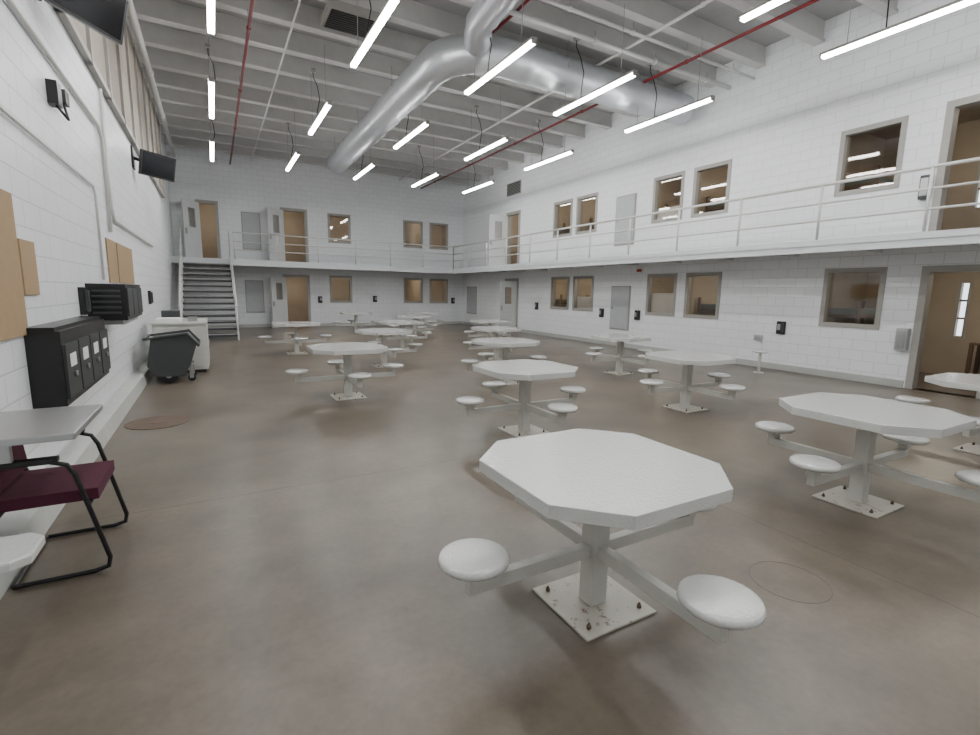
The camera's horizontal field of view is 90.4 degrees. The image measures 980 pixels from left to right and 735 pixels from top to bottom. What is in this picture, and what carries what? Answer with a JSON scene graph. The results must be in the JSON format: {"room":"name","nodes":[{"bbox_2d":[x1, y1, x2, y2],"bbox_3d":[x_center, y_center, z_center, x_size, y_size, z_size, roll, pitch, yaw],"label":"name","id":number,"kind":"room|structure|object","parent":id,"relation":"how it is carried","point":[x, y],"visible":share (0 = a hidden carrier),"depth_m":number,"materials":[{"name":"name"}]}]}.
{"room":"prison interior","nodes":[
{"label":"prison interior","id":0,"kind":"room"},
{"bbox_2d":[0,0,177,469],"bbox_3d":[-5.577,-3.114,6.949,0.200,7.000,26.300,-4,10,-29],"label":"wall","id":1,"kind":"structure","parent":0,"point":[54,207],"depth_m":4.76,"materials":[{"name":"brick"}]},
{"bbox_2d":[0,188,27,341],"bbox_3d":[-2.993,-0.624,2.844,0.019,0.980,1.400,-4,10,-29],"label":"cork board","id":2,"kind":"object","parent":1,"relation":"attached to","point":[13,316],"visible":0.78,"depth_m":3.27,"materials":[{"name":"wood"}]},
{"bbox_2d":[0,532,45,573],"bbox_3d":[-2.204,0.884,2.064,0.459,0.185,0.300,-4,10,-29],"label":"stool","id":3,"kind":"object","parent":1,"relation":"attached to","point":[18,551],"visible":1,"depth_m":2.11,"materials":[{"name":"white paint"}]},
{"bbox_2d":[17,238,39,294],"bbox_3d":[-3.438,-0.742,3.628,0.019,0.400,0.340,-4,10,-29],"label":"cork board","id":4,"kind":"object","parent":1,"relation":"attached to","point":[26,249],"visible":0.8,"depth_m":3.60,"materials":[{"name":"wood"}]},
{"bbox_2d":[0,404,102,463],"bbox_3d":[-2.475,0.358,2.591,0.559,0.135,0.700,-4,10,-29],"label":"table","id":5,"kind":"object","parent":1,"relation":"attached to","point":[33,426],"depth_m":2.54,"materials":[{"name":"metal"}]},
{"bbox_2d":[0,105,104,279],"bbox_3d":[-1.934,-0.816,0.953,0.027,1.114,11.664,-4,10,-29],"label":"conduit","id":6,"kind":"object","parent":1,"relation":"attached to","point":[2,109],"visible":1,"depth_m":4.95,"materials":[{"name":"metal"}]},
{"bbox_2d":[45,78,69,120],"bbox_3d":[-4.030,-2.475,4.594,0.130,0.331,0.450,-4,10,-29],"label":"tv bracket","id":7,"kind":"object","parent":1,"relation":"attached to","point":[58,98],"visible":1,"depth_m":4.43,"materials":[{"name":"black metal"}]},
{"bbox_2d":[6,0,112,231],"bbox_3d":[-2.114,-1.629,1.187,0.042,1.342,12.472,-4,10,-29],"label":"conduit","id":8,"kind":"object","parent":1,"relation":"attached to","point":[11,3],"visible":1,"depth_m":5.16,"materials":[{"name":"metal"}]},
{"bbox_2d":[24,316,110,408],"bbox_3d":[-3.643,-0.116,4.300,0.240,0.590,1.700,-4,10,-29],"label":"bins","id":9,"kind":"object","parent":1,"relation":"attached to","point":[65,358],"visible":0.98,"depth_m":3.65,"materials":[{"name":"black plastic"}]},
{"bbox_2d":[0,358,152,599],"bbox_3d":[-5.418,0.256,7.454,0.169,0.189,26.040,-4,10,-29],"label":"bench","id":10,"kind":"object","parent":1,"relation":"attached to","point":[81,450],"depth_m":4.31,"materials":[{"name":"paint"}]},
{"bbox_2d":[38,0,127,44],"bbox_3d":[-3.757,-3.382,4.370,0.454,0.540,0.800,2,9,5],"label":"television","id":11,"kind":"object","parent":1,"relation":"attached to","point":[107,18],"visible":1,"depth_m":4.52,"materials":[{"name":"black plastic"}]},
{"bbox_2d":[77,287,90,314],"bbox_3d":[-4.193,-0.692,5.055,0.084,0.280,0.180,-4,10,-29],"label":"wall phone","id":12,"kind":"object","parent":1,"relation":"attached to","point":[83,292],"visible":1,"depth_m":4.98,"materials":[{"name":"black plastic"}]},
{"bbox_2d":[52,6,164,197],"bbox_3d":[-6.444,-5.287,8.540,0.089,2.280,14.380,-4,10,-29],"label":"window","id":13,"kind":"structure","parent":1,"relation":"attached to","point":[116,69],"depth_m":8.55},
{"bbox_2d":[105,238,118,282],"bbox_3d":[-5.204,-1.461,6.707,0.019,0.580,0.650,-4,10,-29],"label":"cork board","id":14,"kind":"object","parent":1,"relation":"attached to","point":[110,245],"visible":1,"depth_m":6.63,"materials":[{"name":"wood"}]},
{"bbox_2d":[85,283,142,324],"bbox_3d":[-4.509,-0.782,5.898,0.364,0.450,1.315,-4,10,-29],"label":"file organizer","id":15,"kind":"object","parent":1,"relation":"attached to","point":[117,304],"visible":0.95,"depth_m":5.38,"materials":[{"name":"black plastic"}]},
{"bbox_2d":[115,243,134,283],"bbox_3d":[-5.803,-1.634,7.761,0.019,0.580,1.500,-4,10,-29],"label":"cork board","id":16,"kind":"object","parent":1,"relation":"attached to","point":[124,254],"visible":1,"depth_m":7.61,"materials":[{"name":"wood"}]},
{"bbox_2d":[98,88,153,246],"bbox_3d":[-6.551,-3.276,8.943,0.044,1.721,5.271,-4,10,-29],"label":"conduit","id":17,"kind":"object","parent":1,"relation":"attached to","point":[100,94],"visible":0.92,"depth_m":6.71,"materials":[{"name":"metal"}]},
{"bbox_2d":[130,145,175,181],"bbox_3d":[-6.620,-3.972,9.528,0.443,0.526,0.727,3,9,15],"label":"television","id":18,"kind":"object","parent":1,"relation":"attached to","point":[151,164],"visible":1,"depth_m":9.41,"materials":[{"name":"black plastic"}]},
{"bbox_2d":[165,144,463,324],"bbox_3d":[-6.625,-5.320,21.157,12.050,7.000,0.200,-4,10,-29],"label":"wall","id":19,"kind":"structure","parent":0,"point":[377,205],"depth_m":20.85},
{"bbox_2d":[181,199,220,258],"bbox_3d":[-11.006,-5.223,18.456,0.544,2.228,1.415,6,10,31],"label":"door","id":20,"kind":"structure","parent":19,"relation":"in","point":[192,235],"depth_m":18.25,"materials":[{"name":"grey"}]},
{"bbox_2d":[241,211,261,249],"bbox_3d":[-9.489,-5.424,19.359,0.680,1.450,0.059,-4,10,-29],"label":"access panel","id":21,"kind":"object","parent":19,"relation":"attached to","point":[250,221],"visible":1,"depth_m":19.35,"materials":[{"name":"silver metal"}]},
{"bbox_2d":[245,280,264,312],"bbox_3d":[-9.535,-2.880,19.751,0.680,1.300,0.059,-4,10,-29],"label":"access panel","id":22,"kind":"object","parent":19,"relation":"attached to","point":[254,289],"visible":1,"depth_m":19.74,"materials":[{"name":"silver metal"}]},
{"bbox_2d":[267,207,308,261],"bbox_3d":[-8.355,-5.410,19.987,0.547,2.228,1.741,8,11,40],"label":"door","id":23,"kind":"structure","parent":19,"relation":"in","point":[273,256],"depth_m":19.71,"materials":[{"name":"grey"}]},
{"bbox_2d":[270,274,310,327],"bbox_3d":[-8.402,-2.792,20.390,0.547,2.168,1.741,8,11,40],"label":"door","id":24,"kind":"structure","parent":19,"relation":"in","point":[279,307],"depth_m":20.10,"materials":[{"name":"grey"}]},
{"bbox_2d":[208,321,461,327],"bbox_3d":[-6.560,-1.915,21.619,11.810,0.129,0.029,-4,10,-29],"label":"baseboard","id":25,"kind":"structure","parent":19,"relation":"attached to","point":[443,322],"depth_m":21.18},
{"bbox_2d":[327,213,350,243],"bbox_3d":[-6.532,-5.992,21.064,0.960,1.220,0.180,-4,10,-29],"label":"window","id":26,"kind":"structure","parent":19,"relation":"in","point":[328,214],"depth_m":21.01,"materials":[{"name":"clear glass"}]},
{"bbox_2d":[329,276,352,302],"bbox_3d":[-6.579,-3.443,21.457,0.960,1.160,0.180,-4,10,-29],"label":"window","id":27,"kind":"structure","parent":19,"relation":"in","point":[330,277],"depth_m":21.42,"materials":[{"name":"clear glass"}]},
{"bbox_2d":[403,220,422,248],"bbox_3d":[-3.612,-6.190,22.693,0.960,1.220,0.180,-4,10,-29],"label":"window","id":28,"kind":"structure","parent":19,"relation":"in","point":[404,221],"depth_m":22.66,"materials":[{"name":"clear glass"}]},
{"bbox_2d":[404,278,422,302],"bbox_3d":[-3.658,-3.641,23.085,0.960,1.160,0.180,-4,10,-29],"label":"window","id":29,"kind":"structure","parent":19,"relation":"in","point":[420,279],"depth_m":23.09,"materials":[{"name":"clear glass"}]},
{"bbox_2d":[429,222,447,249],"bbox_3d":[-2.478,-6.267,23.325,0.960,1.220,0.180,-4,10,-29],"label":"window","id":30,"kind":"structure","parent":19,"relation":"in","point":[430,223],"depth_m":23.30,"materials":[{"name":"clear glass"}]},
{"bbox_2d":[430,279,447,302],"bbox_3d":[-2.524,-3.717,23.718,0.960,1.160,0.180,-4,10,-29],"label":"window","id":31,"kind":"structure","parent":19,"relation":"in","point":[445,280],"depth_m":23.76,"materials":[{"name":"clear glass"}]},
{"bbox_2d":[199,203,444,321],"bbox_3d":[-7.350,-4.636,22.542,12.450,5.400,2.700,-4,10,-29],"label":"wall","id":32,"kind":"structure","parent":0,"point":[293,221],"depth_m":23.23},
{"bbox_2d":[0,324,979,734],"bbox_3d":[-0.253,0.071,10.385,12.450,0.150,26.500,-4,10,-29],"label":"floor","id":33,"kind":"structure","parent":0,"point":[275,569],"depth_m":2.73,"materials":[{"name":"concrete"}]},
{"bbox_2d":[0,429,128,589],"bbox_3d":[-2.495,0.758,2.819,0.544,0.709,0.650,-4,10,-29],"label":"armchair","id":34,"kind":"object","parent":33,"relation":"on","point":[21,488],"visible":0.8,"depth_m":2.69,"materials":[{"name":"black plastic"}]},
{"bbox_2d":[124,415,189,429],"bbox_3d":[-3.907,0.641,5.727,0.638,0.008,0.638,-4,10,-29],"label":"drain cover","id":35,"kind":"object","parent":33,"relation":"on","point":[156,422],"visible":1,"depth_m":5.69,"materials":[{"name":"metal"}]},
{"bbox_2d":[142,329,200,382],"bbox_3d":[-5.388,-0.206,8.320,0.782,0.839,0.832,-4,10,-29],"label":"cart","id":36,"kind":"object","parent":33,"relation":"on","point":[170,356],"visible":1,"depth_m":8.00,"materials":[{"name":"grey plastic"}]},
{"bbox_2d":[149,318,209,372],"bbox_3d":[-5.999,-0.454,9.529,0.899,0.938,1.460,-4,10,-29],"label":"storage cabinet","id":37,"kind":"object","parent":33,"relation":"on","point":[201,357],"visible":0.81,"depth_m":9.04,"materials":[{"name":"paint"}]},
{"bbox_2d":[155,310,196,321],"bbox_3d":[-6.012,-0.997,9.374,0.650,0.178,0.900,-4,10,-29],"label":"supplies","id":38,"kind":"object","parent":37,"relation":"on","point":[166,315],"visible":0.98,"depth_m":9.27,"materials":[{"name":"paper"}]},
{"bbox_2d":[179,227,239,339],"bbox_3d":[-9.231,-2.852,15.919,1.524,3.619,3.740,-4,10,-29],"label":"metal staircase","id":39,"kind":"structure","parent":33,"relation":"on","point":[182,302],"depth_m":15.91,"materials":[{"name":"metal"}]},
{"bbox_2d":[258,321,331,354],"bbox_3d":[-4.787,-0.726,12.033,1.304,0.759,1.304,3,9,15],"label":"dining table","id":40,"kind":"object","parent":33,"relation":"on","point":[295,338],"visible":1,"depth_m":11.93,"materials":[{"name":"grey"}]},
{"bbox_2d":[285,342,403,400],"bbox_3d":[-2.114,0.062,7.233,1.304,0.759,1.304,3,9,15],"label":"dining table","id":41,"kind":"object","parent":33,"relation":"on","point":[348,349],"visible":1,"depth_m":7.11,"materials":[{"name":"grey"}]},
{"bbox_2d":[332,312,378,333],"bbox_3d":[-4.963,-1.656,18.056,1.304,0.759,1.304,3,9,15],"label":"dining table","id":42,"kind":"object","parent":33,"relation":"on","point":[356,323],"visible":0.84,"depth_m":17.92,"materials":[{"name":"grey"}]},
{"bbox_2d":[355,328,422,367],"bbox_3d":[-2.239,-0.409,10.280,1.304,0.759,1.304,3,9,15],"label":"dining table","id":43,"kind":"object","parent":33,"relation":"on","point":[384,332],"visible":0.62,"depth_m":10.20,"materials":[{"name":"grey"}]},
{"bbox_2d":[376,320,431,348],"bbox_3d":[-2.407,-0.887,13.361,1.304,0.759,1.304,3,9,15],"label":"dining table","id":44,"kind":"object","parent":33,"relation":"on","point":[402,323],"visible":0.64,"depth_m":13.22,"materials":[{"name":"grey"}]},
{"bbox_2d":[390,315,437,334],"bbox_3d":[-2.557,-1.365,16.451,1.304,0.759,1.304,3,9,15],"label":"dining table","id":45,"kind":"object","parent":33,"relation":"on","point":[414,329],"visible":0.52,"depth_m":16.32,"materials":[{"name":"grey"}]},
{"bbox_2d":[409,312,444,331],"bbox_3d":[-2.608,-1.815,19.369,1.304,0.759,1.304,3,9,15],"label":"dining table","id":46,"kind":"object","parent":33,"relation":"on","point":[417,313],"visible":0.64,"depth_m":19.23,"materials":[{"name":"grey"}]},
{"bbox_2d":[464,319,510,337],"bbox_3d":[-0.009,-1.049,14.698,1.304,0.759,1.304,3,9,15],"label":"dining table","id":47,"kind":"object","parent":33,"relation":"on","point":[490,322],"visible":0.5,"depth_m":14.49,"materials":[{"name":"grey"}]},
{"bbox_2d":[463,326,520,360],"bbox_3d":[0.141,-0.571,11.607,1.304,0.759,1.304,3,9,15],"label":"dining table","id":48,"kind":"object","parent":33,"relation":"on","point":[496,330],"visible":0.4,"depth_m":11.38,"materials":[{"name":"grey"}]},
{"bbox_2d":[460,337,546,385],"bbox_3d":[0.266,-0.099,8.560,1.304,0.759,1.304,3,9,15],"label":"dining table","id":49,"kind":"object","parent":33,"relation":"on","point":[505,343],"visible":0.68,"depth_m":8.42,"materials":[{"name":"grey"}]},
{"bbox_2d":[456,359,585,437],"bbox_3d":[0.397,0.361,5.584,1.304,0.759,1.304,3,9,15],"label":"dining table","id":50,"kind":"object","parent":33,"relation":"on","point":[526,371],"visible":1,"depth_m":5.47,"materials":[{"name":"grey"}]},
{"bbox_2d":[438,428,766,643],"bbox_3d":[0.539,0.842,2.478,1.304,0.759,1.304,3,9,15],"label":"dining table","id":51,"kind":"object","parent":33,"relation":"on","point":[599,480],"visible":1,"depth_m":2.24,"materials":[{"name":"grey"}]},
{"bbox_2d":[585,334,652,375],"bbox_3d":[2.638,-0.260,9.883,1.304,0.759,1.304,3,9,15],"label":"dining table","id":52,"kind":"object","parent":33,"relation":"on","point":[620,338],"visible":0.9,"depth_m":9.78,"materials":[{"name":"grey"}]},
{"bbox_2d":[638,350,745,412],"bbox_3d":[2.774,0.206,6.876,1.304,0.759,1.304,3,9,15],"label":"dining table","id":53,"kind":"object","parent":33,"relation":"on","point":[687,359],"visible":1,"depth_m":6.76,"materials":[{"name":"grey"}]},
{"bbox_2d":[755,392,979,518],"bbox_3d":[2.902,0.684,3.785,1.304,0.759,1.304,3,9,15],"label":"dining table","id":54,"kind":"object","parent":33,"relation":"on","point":[904,423],"visible":1,"depth_m":3.67,"materials":[{"name":"grey"}]},
{"bbox_2d":[895,373,979,454],"bbox_3d":[5.287,0.524,5.104,1.304,0.759,1.304,3,9,15],"label":"dining table","id":55,"kind":"object","parent":33,"relation":"on","point":[964,381],"visible":0.76,"depth_m":5.20,"materials":[{"name":"grey"}]},
{"bbox_2d":[126,0,898,185],"bbox_3d":[-0.128,-6.797,9.328,12.450,0.550,26.500,-4,10,-29],"label":"ceiling","id":56,"kind":"structure","parent":0,"point":[175,34],"depth_m":11.40,"materials":[{"name":"paint"}]},
{"bbox_2d":[127,0,175,157],"bbox_3d":[-5.171,-5.993,6.591,0.154,0.376,26.060,-4,10,-29],"label":"conduit","id":57,"kind":"object","parent":56,"relation":"attached to","point":[149,71],"depth_m":10.53,"materials":[{"name":"metal"}]},
{"bbox_2d":[205,14,215,118],"bbox_3d":[-5.643,-6.047,9.858,0.160,1.280,2.320,-4,10,-29],"label":"linear pendant light","id":58,"kind":"object","parent":56,"relation":"hanging from","point":[211,81],"visible":0.99,"depth_m":9.80,"materials":[{"name":"white"}]},
{"bbox_2d":[206,0,214,34],"bbox_3d":[-3.563,-5.447,6.201,0.160,1.280,2.320,-4,10,-29],"label":"linear pendant light","id":59,"kind":"object","parent":56,"relation":"hanging from","point":[210,4],"visible":1,"depth_m":6.80,"materials":[{"name":"white"}]},
{"bbox_2d":[229,0,254,164],"bbox_3d":[-3.609,-6.112,7.478,0.077,0.356,26.030,-4,10,-29],"label":"pipe","id":60,"kind":"object","parent":56,"relation":"attached to","point":[248,27],"visible":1,"depth_m":10.48,"materials":[{"name":"red metal"}]},
{"bbox_2d":[251,0,300,160],"bbox_3d":[-4.899,-6.835,11.245,0.046,0.119,18.080,-4,10,-29],"label":"conduit","id":61,"kind":"object","parent":56,"relation":"attached to","point":[299,1],"depth_m":10.81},
{"bbox_2d":[285,112,299,170],"bbox_3d":[-5.917,-6.779,14.579,0.160,1.280,2.320,-4,10,-29],"label":"linear pendant light","id":62,"kind":"object","parent":56,"relation":"hanging from","point":[297,153],"visible":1,"depth_m":14.69,"materials":[{"name":"white"}]},
{"bbox_2d":[308,51,331,135],"bbox_3d":[-3.812,-6.171,10.879,0.160,1.280,2.320,-4,10,-29],"label":"linear pendant light","id":63,"kind":"object","parent":56,"relation":"hanging from","point":[328,103],"visible":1,"depth_m":10.97,"materials":[{"name":"white"}]},
{"bbox_2d":[321,0,379,37],"bbox_3d":[-2.590,-6.425,9.006,0.900,0.165,0.750,-4,10,-29],"label":"grille","id":64,"kind":"object","parent":56,"relation":"attached to","point":[338,15],"depth_m":8.83,"materials":[{"name":"metal"}]},
{"bbox_2d":[350,0,399,68],"bbox_3d":[-1.732,-5.571,7.222,0.160,1.280,2.320,-4,10,-29],"label":"linear pendant light","id":65,"kind":"object","parent":56,"relation":"hanging from","point":[389,6],"visible":1,"depth_m":7.25,"materials":[{"name":"white"}]},
{"bbox_2d":[393,115,429,148],"bbox_3d":[-1.938,-6.298,11.925,0.160,1.280,2.320,-4,10,-29],"label":"linear pendant light","id":66,"kind":"object","parent":56,"relation":"hanging from","point":[425,123],"visible":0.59,"depth_m":11.85,"materials":[{"name":"white"}]},
{"bbox_2d":[411,135,438,186],"bbox_3d":[-2.212,-7.030,16.646,0.160,1.280,2.320,-4,10,-29],"label":"linear pendant light","id":67,"kind":"object","parent":56,"relation":"hanging from","point":[418,146],"visible":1,"depth_m":16.47,"materials":[{"name":"white"}]},
{"bbox_2d":[462,150,493,193],"bbox_3d":[-0.424,-7.151,17.643,0.160,1.280,2.320,-4,10,-29],"label":"linear pendant light","id":68,"kind":"object","parent":56,"relation":"hanging from","point":[490,181],"visible":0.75,"depth_m":17.76,"materials":[{"name":"white"}]},
{"bbox_2d":[464,136,508,160],"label":"linear pendant light","id":69,"kind":"object","parent":56,"relation":"hanging from","point":[488,147],"depth_m":12.86,"materials":[{"name":"white"}]},
{"bbox_2d":[464,2,536,95],"bbox_3d":[0.142,-5.697,8.268,0.160,1.280,2.320,-4,10,-29],"label":"linear pendant light","id":70,"kind":"object","parent":56,"relation":"hanging from","point":[532,40],"visible":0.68,"depth_m":8.14,"materials":[{"name":"white"}]},
{"bbox_2d":[327,0,693,173],"bbox_3d":[2.362,-6.063,9.567,6.735,0.864,21.878,-4,10,-29],"label":"ventilation duct","id":71,"kind":"object","parent":56,"relation":"hanging from","point":[443,59],"visible":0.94,"depth_m":9.98,"materials":[{"name":"metal"}]},
{"bbox_2d":[524,119,573,170],"bbox_3d":[1.680,-6.543,13.942,0.160,1.280,2.320,-4,10,-29],"label":"linear pendant light","id":72,"kind":"object","parent":56,"relation":"hanging from","point":[565,153],"visible":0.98,"depth_m":14.06,"materials":[{"name":"white"}]},
{"bbox_2d":[399,0,713,180],"bbox_3d":[1.067,-6.979,12.871,0.077,0.115,21.080,-4,10,-29],"label":"conduit","id":73,"kind":"object","parent":56,"relation":"attached to","point":[704,3],"depth_m":10.36,"materials":[{"name":"metal"}]},
{"bbox_2d":[552,4,637,115],"bbox_3d":[1.973,-5.821,9.289,0.160,1.280,2.320,-4,10,-29],"label":"linear pendant light","id":74,"kind":"object","parent":56,"relation":"hanging from","point":[633,73],"visible":0.92,"depth_m":9.22,"materials":[{"name":"white"}]},
{"bbox_2d":[468,0,730,89],"bbox_3d":[2.027,-6.367,9.404,8.230,0.236,0.116,-4,10,-29],"label":"conduit","id":75,"kind":"object","parent":56,"relation":"attached to","point":[595,41],"visible":0.97,"depth_m":9.54,"materials":[{"name":"metal"}]},
{"bbox_2d":[421,0,819,188],"bbox_3d":[3.192,-6.572,11.270,0.077,0.356,26.030,-4,10,-29],"label":"pipe","id":76,"kind":"object","parent":56,"relation":"attached to","point":[810,2],"visible":0.9,"depth_m":9.88,"materials":[{"name":"red metal"}]},
{"bbox_2d":[541,0,754,79],"bbox_3d":[2.669,-6.315,9.081,7.430,0.215,0.077,-4,10,-29],"label":"conduit","id":77,"kind":"object","parent":56,"relation":"attached to","point":[569,8],"depth_m":9.17,"materials":[{"name":"metal"}]},
{"bbox_2d":[624,36,714,132],"bbox_3d":[3.760,-5.942,10.285,0.160,1.280,2.320,-4,10,-29],"label":"linear pendant light","id":78,"kind":"object","parent":56,"relation":"hanging from","point":[710,98],"visible":0.89,"depth_m":10.24,"materials":[{"name":"white"}]},
{"bbox_2d":[738,0,787,23],"bbox_3d":[4.053,-5.221,5.631,0.160,1.280,2.320,-4,10,-29],"label":"linear pendant light","id":79,"kind":"object","parent":56,"relation":"hanging from","point":[767,5],"visible":1,"depth_m":6.45,"materials":[{"name":"white"}]},
{"bbox_2d":[819,0,979,59],"bbox_3d":[5.840,-5.342,6.628,0.160,1.280,2.320,-4,10,-29],"label":"linear pendant light","id":80,"kind":"object","parent":56,"relation":"hanging from","point":[955,5],"visible":1,"depth_m":6.85,"materials":[{"name":"white"}]},
{"bbox_2d":[463,0,979,397],"bbox_3d":[5.103,-3.837,12.905,0.200,7.000,26.300,-4,10,-29],"label":"wall","id":81,"kind":"structure","parent":0,"point":[781,129],"depth_m":10.76,"materials":[{"name":"brick"}]},
{"bbox_2d":[467,286,476,313],"bbox_3d":[-0.901,-3.246,23.475,0.059,1.300,1.000,-4,10,-29],"label":"access panel","id":82,"kind":"object","parent":81,"relation":"attached to","point":[471,291],"visible":1,"depth_m":23.38,"materials":[{"name":"silver metal"}]},
{"bbox_2d":[488,210,520,265],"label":"door","id":83,"kind":"structure","parent":81,"relation":"in","point":[506,220],"depth_m":20.15,"materials":[{"name":"grey metal"}]},
{"bbox_2d":[499,278,518,327],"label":"door","id":84,"kind":"structure","parent":81,"relation":"in","point":[507,311],"depth_m":19.84,"materials":[{"name":"grey metal"}]},
{"bbox_2d":[507,180,520,196],"bbox_3d":[0.959,-7.230,19.666,0.049,0.500,1.050,-4,10,-29],"label":"air vent","id":85,"kind":"object","parent":81,"relation":"in","point":[513,188],"visible":1,"depth_m":19.62,"materials":[{"name":"grey metal"}]},
{"bbox_2d":[550,277,569,309],"bbox_3d":[2.571,-2.672,17.525,0.180,1.160,1.060,-4,10,-29],"label":"window","id":86,"kind":"structure","parent":81,"relation":"in","point":[553,279],"depth_m":17.83,"materials":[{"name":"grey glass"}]},
{"bbox_2d":[553,198,572,237],"bbox_3d":[2.617,-5.221,17.133,0.180,1.220,1.060,-4,10,-29],"label":"window","id":87,"kind":"structure","parent":81,"relation":"in","point":[557,204],"depth_m":17.39,"materials":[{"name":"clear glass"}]},
{"bbox_2d":[171,227,979,273],"bbox_3d":[-0.206,-2.483,9.992,12.042,0.220,26.092,-4,10,-29],"label":"walkway","id":88,"kind":"object","parent":81,"relation":"attached to","point":[877,243],"visible":0.98,"depth_m":10.68,"materials":[{"name":"paint"}]},
{"bbox_2d":[232,157,979,268],"bbox_3d":[0.457,-2.997,9.444,8.894,0.983,24.454,-4,10,-29],"label":"walkway railing","id":89,"kind":"object","parent":88,"relation":"on","point":[930,188],"visible":1,"depth_m":10.34,"materials":[{"name":"metal"}]},
{"bbox_2d":[572,276,593,311],"bbox_3d":[3.192,-2.492,16.433,0.180,1.160,1.040,-4,10,-29],"label":"window","id":90,"kind":"structure","parent":81,"relation":"in","point":[581,303],"depth_m":16.61,"materials":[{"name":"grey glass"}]},
{"bbox_2d":[575,192,597,234],"bbox_3d":[3.239,-5.042,16.040,0.180,1.220,1.040,-4,10,-29],"label":"window","id":91,"kind":"structure","parent":81,"relation":"in","point":[580,199],"depth_m":16.27,"materials":[{"name":"grey metal"}]},
{"bbox_2d":[609,286,630,330],"bbox_3d":[3.969,-1.824,14.915,0.059,1.330,0.800,-4,10,-29],"label":"access panel","id":92,"kind":"object","parent":81,"relation":"attached to","point":[620,295],"visible":1,"depth_m":14.88,"materials":[{"name":"silver metal"}]},
{"bbox_2d":[614,193,636,245],"bbox_3d":[4.015,-4.384,14.521,0.059,1.450,0.800,-4,10,-29],"label":"access panel","id":93,"kind":"object","parent":81,"relation":"attached to","point":[625,205],"visible":0.88,"depth_m":14.49,"materials":[{"name":"silver metal"}]},
{"bbox_2d":[645,273,677,316],"bbox_3d":[4.815,-2.023,13.580,0.180,1.160,1.030,-4,10,-29],"label":"window","id":94,"kind":"structure","parent":81,"relation":"in","point":[657,304],"depth_m":13.70,"materials":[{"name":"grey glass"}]},
{"bbox_2d":[651,171,684,223],"bbox_3d":[4.861,-4.573,13.188,0.180,1.220,1.030,-4,10,-29],"label":"window","id":95,"kind":"structure","parent":81,"relation":"in","point":[668,216],"depth_m":13.33,"materials":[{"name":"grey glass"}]},
{"bbox_2d":[462,321,903,387],"bbox_3d":[4.999,-0.419,13.268,0.029,0.129,26.040,-4,10,-29],"label":"baseboard","id":96,"kind":"structure","parent":81,"relation":"attached to","point":[840,375],"depth_m":10.79,"materials":[{"name":"paint"}]},
{"bbox_2d":[683,272,721,319],"bbox_3d":[5.463,-1.836,12.440,0.180,1.160,1.040,-4,10,-29],"label":"window","id":97,"kind":"structure","parent":81,"relation":"in","point":[689,276],"depth_m":12.59,"materials":[{"name":"grey metal"}]},
{"bbox_2d":[691,159,732,217],"bbox_3d":[5.510,-4.386,12.047,0.180,1.220,1.040,-4,10,-29],"label":"window","id":98,"kind":"structure","parent":81,"relation":"in","point":[698,171],"depth_m":12.15,"materials":[{"name":"grey metal"}]},
{"bbox_2d":[818,267,887,329],"bbox_3d":[7.113,-1.360,9.540,0.180,1.160,1.060,-4,10,-29],"label":"window","id":99,"kind":"structure","parent":81,"relation":"in","point":[828,275],"depth_m":9.58,"materials":[{"name":"grey metal"}]},
{"bbox_2d":[834,115,908,196],"bbox_3d":[7.159,-3.909,9.148,0.180,1.220,1.060,-4,10,-29],"label":"window","id":100,"kind":"structure","parent":81,"relation":"in","point":[903,121],"depth_m":9.15,"materials":[{"name":"grey metal"}]},
{"bbox_2d":[893,328,910,350],"bbox_3d":[7.428,-0.508,8.778,0.148,0.400,0.180,-4,10,-29],"label":"box","id":101,"kind":"object","parent":81,"relation":"attached to","point":[902,337],"visible":1,"depth_m":8.72,"materials":[{"name":"silver metal"}]},
{"bbox_2d":[917,174,933,199],"bbox_3d":[7.482,-3.095,8.367,0.148,0.400,0.150,-4,10,-29],"label":"box","id":102,"kind":"object","parent":81,"relation":"attached to","point":[924,179],"visible":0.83,"depth_m":8.34,"materials":[{"name":"grey plastic"}]},
{"bbox_2d":[904,264,979,398],"bbox_3d":[7.879,-0.628,8.254,0.200,2.168,1.070,-4,10,-29],"label":"door frame","id":103,"kind":"structure","parent":81,"relation":"in","point":[927,275],"depth_m":8.58,"materials":[{"name":"metal"}]},
{"bbox_2d":[928,94,979,230],"bbox_3d":[7.927,-3.247,7.851,0.200,2.228,1.070,-4,10,-29],"label":"door frame","id":104,"kind":"structure","parent":81,"relation":"in","point":[953,107],"depth_m":8.17,"materials":[{"name":"metal"}]},
{"bbox_2d":[510,104,979,396],"bbox_3d":[6.351,-3.033,13.747,2.700,5.400,26.500,-4,10,-29],"label":"wall","id":105,"kind":"structure","parent":0,"point":[943,351],"depth_m":10.62,"materials":[{"name":"brown paint"}]},
{"bbox_2d":[697,297,715,314],"bbox_3d":[6.692,-1.138,13.468,1.960,1.550,0.810,-4,10,-29],"label":"bunk bed","id":106,"kind":"object","parent":105,"relation":"on","point":[701,307],"visible":0.1,"depth_m":13.15,"materials":[{"name":"brown paint"}]},
{"bbox_2d":[828,301,875,323],"bbox_3d":[8.185,-0.707,10.844,1.960,1.550,0.810,-4,10,-29],"label":"bunk bed","id":107,"kind":"object","parent":105,"relation":"on","point":[859,313],"visible":0.23,"depth_m":10.21,"materials":[{"name":"brown paint"}]},
{"bbox_2d":[844,165,893,190],"bbox_3d":[8.232,-3.296,10.445,1.960,1.550,0.810,-4,10,-29],"label":"bunk bed","id":108,"kind":"object","parent":105,"relation":"on","point":[879,181],"visible":0.14,"depth_m":9.78,"materials":[{"name":"brown paint"}]},
{"bbox_2d":[964,327,979,373],"bbox_3d":[9.933,-0.308,9.608,0.500,1.200,0.600,-4,10,-29],"label":"desk","id":109,"kind":"object","parent":105,"relation":"on","point":[971,345],"visible":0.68,"depth_m":9.77,"materials":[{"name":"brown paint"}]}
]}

